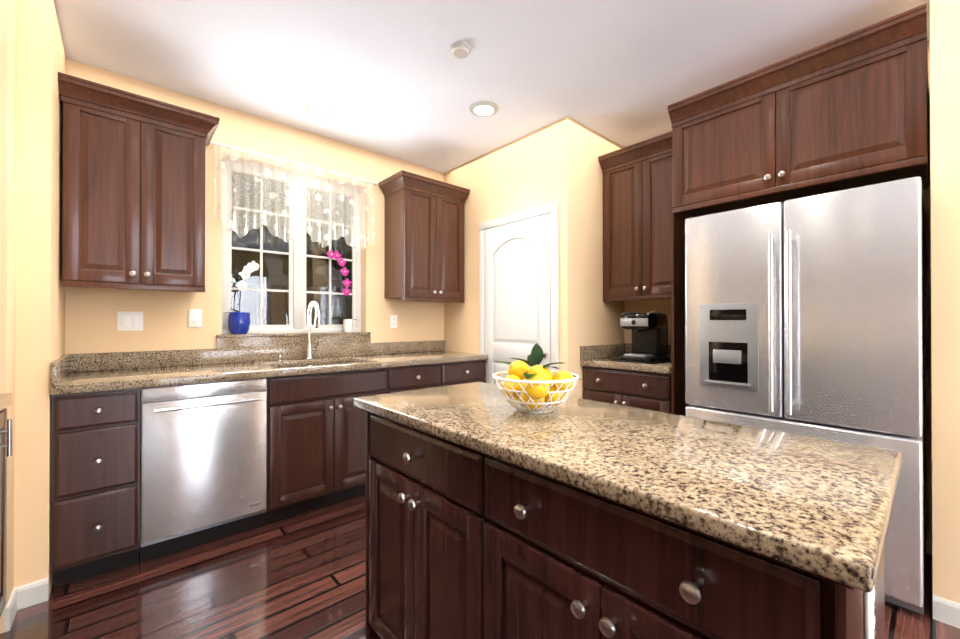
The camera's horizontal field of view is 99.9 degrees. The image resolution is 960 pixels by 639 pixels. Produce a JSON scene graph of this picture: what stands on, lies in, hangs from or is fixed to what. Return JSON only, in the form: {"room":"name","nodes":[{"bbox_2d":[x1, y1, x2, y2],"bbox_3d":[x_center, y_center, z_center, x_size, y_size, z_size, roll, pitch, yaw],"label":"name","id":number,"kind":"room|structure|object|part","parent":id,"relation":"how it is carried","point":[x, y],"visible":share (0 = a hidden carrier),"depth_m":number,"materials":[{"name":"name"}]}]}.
{"room":"kitchen","nodes":[
{"label":"kitchen","id":0,"kind":"room"},
{"bbox_2d":[0,0,65,633],"bbox_3d":[-2.611,-0.123,1.386,1.600,2.645,0.780,0,0,-42],"label":"wall","id":1,"kind":"structure","parent":0,"point":[32,288],"depth_m":1.71,"materials":[{"name":"paint"}]},
{"bbox_2d":[5,578,48,631],"bbox_3d":[-1.844,1.155,1.646,0.100,0.092,0.160,0,0,-42],"label":"baseboard","id":2,"kind":"structure","parent":1,"relation":"attached to","point":[28,595],"depth_m":1.69,"materials":[{"name":"grey wood"}]},
{"bbox_2d":[50,354,69,384],"bbox_3d":[-2.038,0.232,1.963,0.020,0.100,0.626,0,0,-42],"label":"backsplash","id":3,"kind":"structure","parent":1,"relation":"attached to","point":[59,367],"depth_m":1.82,"materials":[{"name":"brown stone"}]},
{"bbox_2d":[70,341,444,372],"bbox_3d":[-1.302,0.237,3.049,2.563,0.100,0.022,0,0,-42],"label":"backsplash","id":4,"kind":"structure","parent":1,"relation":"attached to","point":[79,363],"depth_m":2.73,"materials":[{"name":"brown stone"}]},
{"bbox_2d":[65,58,443,353],"bbox_3d":[-1.576,-0.116,2.932,5.200,2.645,0.160,0,0,-42],"label":"wall","id":5,"kind":"structure","parent":0,"point":[90,320],"depth_m":2.69,"materials":[{"name":"paint"}]},
{"bbox_2d":[117,311,142,330],"bbox_3d":[-2.066,0.004,2.383,0.116,0.115,0.009,0,0,-42],"label":"light switch","id":6,"kind":"object","parent":5,"relation":"attached to","point":[129,320],"visible":1,"depth_m":2.38,"materials":[{"name":"white plastic"}]},
{"bbox_2d":[58,72,219,291],"bbox_3d":[-1.913,-0.675,2.266,0.705,1.018,0.388,0,0,-42],"label":"upper cabinet","id":7,"kind":"object","parent":5,"relation":"attached to","point":[133,216],"visible":1,"depth_m":2.14,"materials":[{"name":"brown wood"}]},
{"bbox_2d":[189,309,201,326],"bbox_3d":[-1.830,-0.015,2.592,0.070,0.115,0.009,0,0,-42],"label":"electrical outlet","id":8,"kind":"object","parent":5,"relation":"attached to","point":[195,317],"visible":1,"depth_m":2.59,"materials":[{"name":"white plastic"}]},
{"bbox_2d":[216,158,370,337],"bbox_3d":[-1.371,-0.504,3.072,1.090,1.238,0.155,0,0,-42],"label":"window","id":9,"kind":"structure","parent":5,"relation":"in","point":[296,325],"depth_m":3.08,"materials":[{"name":"white wood"}]},
{"bbox_2d":[225,261,258,333],"bbox_3d":[-1.651,-0.162,2.775,0.232,0.508,0.136,0,0,-42],"label":"potted orchid","id":10,"kind":"object","parent":9,"relation":"on","point":[239,322],"visible":1,"depth_m":2.75,"materials":[{"name":"blue ceramic"}]},
{"bbox_2d":[327,249,356,331],"bbox_3d":[-1.117,-0.235,3.287,0.283,0.659,0.076,0,0,-42],"label":"potted orchid","id":11,"kind":"object","parent":9,"relation":"on","point":[347,322],"visible":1,"depth_m":3.28,"materials":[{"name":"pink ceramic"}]},
{"bbox_2d":[209,141,377,184],"bbox_3d":[-1.327,-1.158,3.025,1.210,0.015,0.038,0,0,-42],"label":"curtain rod","id":12,"kind":"object","parent":5,"relation":"attached to","point":[258,154],"visible":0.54,"depth_m":2.94,"materials":[{"name":"grey metal"}]},
{"bbox_2d":[214,145,304,242],"bbox_3d":[-1.520,-0.859,2.818,0.570,0.590,0.044,0,0,-42],"label":"curtain valance","id":13,"kind":"object","parent":12,"relation":"hanging from","point":[220,164],"visible":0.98,"depth_m":2.81,"materials":[{"name":"white fabric"}]},
{"bbox_2d":[303,167,374,251],"bbox_3d":[-1.101,-0.857,3.190,0.570,0.590,0.044,0,0,-42],"label":"curtain valance","id":14,"kind":"object","parent":12,"relation":"hanging from","point":[316,183],"visible":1,"depth_m":3.19,"materials":[{"name":"white fabric"}]},
{"bbox_2d":[390,315,396,327],"bbox_3d":[-0.756,0.009,3.544,0.070,0.115,0.009,0,0,-42],"label":"electrical outlet","id":15,"kind":"object","parent":5,"relation":"attached to","point":[393,321],"visible":1,"depth_m":3.54,"materials":[{"name":"white plastic"}]},
{"bbox_2d":[378,170,469,302],"bbox_3d":[-0.464,-0.669,3.552,0.745,1.018,0.388,0,0,-42],"label":"upper cabinet","id":16,"kind":"object","parent":5,"relation":"attached to","point":[424,238],"visible":1,"depth_m":3.41,"materials":[{"name":"brown wood"}]},
{"bbox_2d":[0,494,959,638],"bbox_3d":[1.066,1.229,1.153,6.800,0.060,6.400,0,0,-42],"label":"floor","id":17,"kind":"structure","parent":0,"point":[301,576],"depth_m":1.76,"materials":[{"name":"brown wood"}]},
{"bbox_2d":[0,393,11,616],"bbox_3d":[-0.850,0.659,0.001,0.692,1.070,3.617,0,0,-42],"label":"oven","id":18,"kind":"object","parent":17,"relation":"on","point":[5,433],"visible":1,"depth_m":1.50,"materials":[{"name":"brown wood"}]},
{"bbox_2d":[0,393,11,410],"bbox_3d":[-0.862,0.219,-0.007,0.660,0.190,3.617,0,0,-42],"label":"countertop","id":19,"kind":"structure","parent":18,"relation":"on","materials":[{"name":"stone"}]},
{"bbox_2d":[51,389,145,587],"bbox_3d":[-1.950,0.763,2.072,0.295,0.880,0.620,0,0,-42],"label":"base cabinet","id":20,"kind":"object","parent":17,"relation":"on","point":[98,440],"depth_m":1.84,"materials":[{"name":"brown wood"}]},
{"bbox_2d":[142,377,285,561],"bbox_3d":[-1.604,0.764,2.378,0.630,0.880,0.620,0,0,-42],"label":"dishwasher","id":21,"kind":"object","parent":17,"relation":"on","point":[155,454],"depth_m":2.14,"materials":[{"name":"silver metal"}]},
{"bbox_2d":[50,349,487,396],"bbox_3d":[-1.094,0.306,2.814,2.563,0.040,0.648,0,0,-42],"label":"countertop","id":22,"kind":"structure","parent":21,"relation":"on","point":[94,380],"depth_m":2.34,"materials":[{"name":"brown stone"}]},
{"bbox_2d":[277,301,319,360],"bbox_3d":[-1.266,0.073,2.885,0.295,0.426,0.211,0,0,-42],"label":"faucet","id":23,"kind":"object","parent":22,"relation":"on","point":[309,357],"depth_m":2.97,"materials":[{"name":"silver metal"}]},
{"bbox_2d":[286,361,401,517],"bbox_3d":[-1.106,0.766,2.820,0.835,0.880,0.620,0,0,-42],"label":"base cabinet","id":24,"kind":"object","parent":17,"relation":"on","point":[326,434],"depth_m":2.55,"materials":[{"name":"brown wood"}]},
{"bbox_2d":[402,365,449,391],"bbox_3d":[-0.673,0.768,3.204,0.597,0.880,0.620,0,0,-42],"label":"base cabinet","id":25,"kind":"object","parent":17,"relation":"on","point":[414,377],"depth_m":3.03,"materials":[{"name":"brown wood"}]},
{"bbox_2d":[450,361,485,384],"bbox_3d":[-0.348,0.769,3.493,0.543,0.880,0.620,0,0,-42],"label":"base cabinet","id":26,"kind":"object","parent":17,"relation":"on","point":[461,372],"depth_m":3.30,"materials":[{"name":"brown wood"}]},
{"bbox_2d":[354,402,884,638],"bbox_3d":[0.211,0.755,1.151,0.594,0.888,1.321,0,0,-42],"label":"kitchen island","id":27,"kind":"object","parent":17,"relation":"on","point":[492,512],"depth_m":0.84,"materials":[{"name":"brown wood"}]},
{"bbox_2d":[354,382,901,601],"bbox_3d":[0.217,0.295,1.157,0.610,0.032,1.352,0,0,-42],"label":"island countertop","id":28,"kind":"structure","parent":27,"relation":"on","point":[823,502],"depth_m":0.78,"materials":[{"name":"beige stone"}]},
{"bbox_2d":[492,343,579,412],"bbox_3d":[0.172,0.175,1.260,0.269,0.205,0.269,0,0,-42],"label":"fruit basket","id":29,"kind":"object","parent":28,"relation":"on","point":[535,387],"visible":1,"depth_m":1.21,"materials":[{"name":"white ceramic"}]},
{"bbox_2d":[864,587,875,638],"bbox_3d":[0.603,0.454,0.623,0.070,0.115,0.009,0,0,-42],"label":"outlet","id":30,"kind":"object","parent":27,"relation":"attached to","point":[869,598],"depth_m":0.60,"materials":[{"name":"white plastic"}]},
{"bbox_2d":[580,343,670,413],"bbox_3d":[1.168,0.697,2.888,0.642,1.020,0.638,0,0,-42],"label":"base cabinet","id":31,"kind":"object","parent":17,"relation":"on","point":[606,379],"visible":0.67,"depth_m":2.71,"materials":[{"name":"brown wood"}]},
{"bbox_2d":[580,343,670,373],"bbox_3d":[1.172,0.257,2.893,0.633,0.140,0.637,0,0,-42],"label":"countertop","id":32,"kind":"structure","parent":31,"relation":"on","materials":[{"name":"stone"}]},
{"bbox_2d":[611,310,670,363],"bbox_3d":[1.176,0.107,2.872,0.400,0.356,0.300,0,0,-42],"label":"coffee maker","id":33,"kind":"object","parent":31,"relation":"on","point":[649,337],"visible":0.98,"depth_m":2.81,"materials":[{"name":"black plastic"}]},
{"bbox_2d":[685,176,925,613],"bbox_3d":[1.700,0.316,2.150,0.809,1.775,0.897,0,0,-42],"label":"fridge","id":34,"kind":"object","parent":17,"relation":"on","point":[804,316],"visible":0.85,"depth_m":1.81,"materials":[{"name":"silver metal"}]},
{"bbox_2d":[54,0,929,172],"bbox_3d":[1.066,-1.476,1.165,6.800,0.060,6.400,0,0,-42],"label":"ceiling","id":35,"kind":"structure","parent":0,"point":[397,79],"depth_m":2.19,"materials":[{"name":"paint"}]},
{"bbox_2d":[450,41,470,58],"bbox_3d":[-0.102,-1.426,2.134,0.110,0.030,0.110,0,0,-42],"label":"smoke detector","id":36,"kind":"object","parent":35,"relation":"attached to","point":[460,49],"visible":0.96,"depth_m":2.11,"materials":[{"name":"grey plastic"}]},
{"bbox_2d":[469,101,498,116],"bbox_3d":[0.027,-1.433,2.743,0.200,0.012,0.200,0,0,-42],"label":"recessed light","id":37,"kind":"object","parent":35,"relation":"in","point":[483,108],"visible":1,"depth_m":2.72,"materials":[{"name":"grey"}]},
{"bbox_2d":[444,116,623,398],"bbox_3d":[0.518,-0.112,3.713,1.030,2.645,1.450,0,0,-42],"label":"wall","id":38,"kind":"structure","parent":0,"point":[556,161],"depth_m":3.06,"materials":[{"name":"paint"}]},
{"bbox_2d":[479,202,558,384],"bbox_3d":[0.255,0.182,3.171,0.087,2.051,0.842,0,0,-42],"label":"door","id":39,"kind":"structure","parent":38,"relation":"attached to","point":[518,285],"depth_m":3.15,"materials":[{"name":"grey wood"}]},
{"bbox_2d":[624,41,931,553],"bbox_3d":[1.855,-0.116,2.794,0.250,2.645,1.700,0,0,-42],"label":"wall","id":40,"kind":"structure","parent":0,"point":[647,306],"depth_m":2.09,"materials":[{"name":"paint"}]},
{"bbox_2d":[598,131,672,301],"bbox_3d":[1.263,-0.702,2.979,0.388,1.108,0.638,0,0,-42],"label":"upper cabinet","id":41,"kind":"object","parent":40,"relation":"attached to","point":[637,192],"visible":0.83,"depth_m":2.91,"materials":[{"name":"brown wood"}]},
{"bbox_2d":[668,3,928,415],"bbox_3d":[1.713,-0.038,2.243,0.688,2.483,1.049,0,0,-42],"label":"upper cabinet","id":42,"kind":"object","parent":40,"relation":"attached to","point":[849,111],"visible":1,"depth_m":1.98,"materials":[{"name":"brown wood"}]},
{"bbox_3d":[1.399,0.263,2.655,0.608,1.885,0.014,0,0,-42],"label":"panel","id":43,"kind":"part","parent":42,"relation":"part of","materials":[{"name":"brown wood"}]},
{"bbox_2d":[930,0,959,603],"bbox_3d":[2.371,-0.121,1.714,0.910,2.645,0.600,0,0,-42],"label":"wall","id":44,"kind":"structure","parent":0,"point":[945,163],"depth_m":1.61,"materials":[{"name":"paint"}]},
{"bbox_2d":[933,595,959,628],"bbox_3d":[2.026,1.154,1.403,0.012,0.092,0.600,0,0,-42],"label":"baseboard","id":45,"kind":"structure","parent":44,"relation":"attached to","point":[946,611],"depth_m":1.60,"materials":[{"name":"white wood"}]},
{"label":"outside","id":46,"kind":"structure","parent":0,"visible":0},
{"bbox_2d":[232,171,351,324],"bbox_3d":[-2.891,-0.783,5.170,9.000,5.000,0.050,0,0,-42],"label":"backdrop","id":47,"kind":"structure","parent":46,"point":[316,251],"depth_m":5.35,"materials":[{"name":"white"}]},
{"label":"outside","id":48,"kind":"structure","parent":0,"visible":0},
{"bbox_2d":[231,281,351,324],"bbox_3d":[-2.650,0.393,4.430,6.385,1.640,0.030,0,0,-42],"label":"fence","id":49,"kind":"object","parent":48,"point":[275,317],"depth_m":4.71,"materials":[{"name":"white wood"}]}
]}

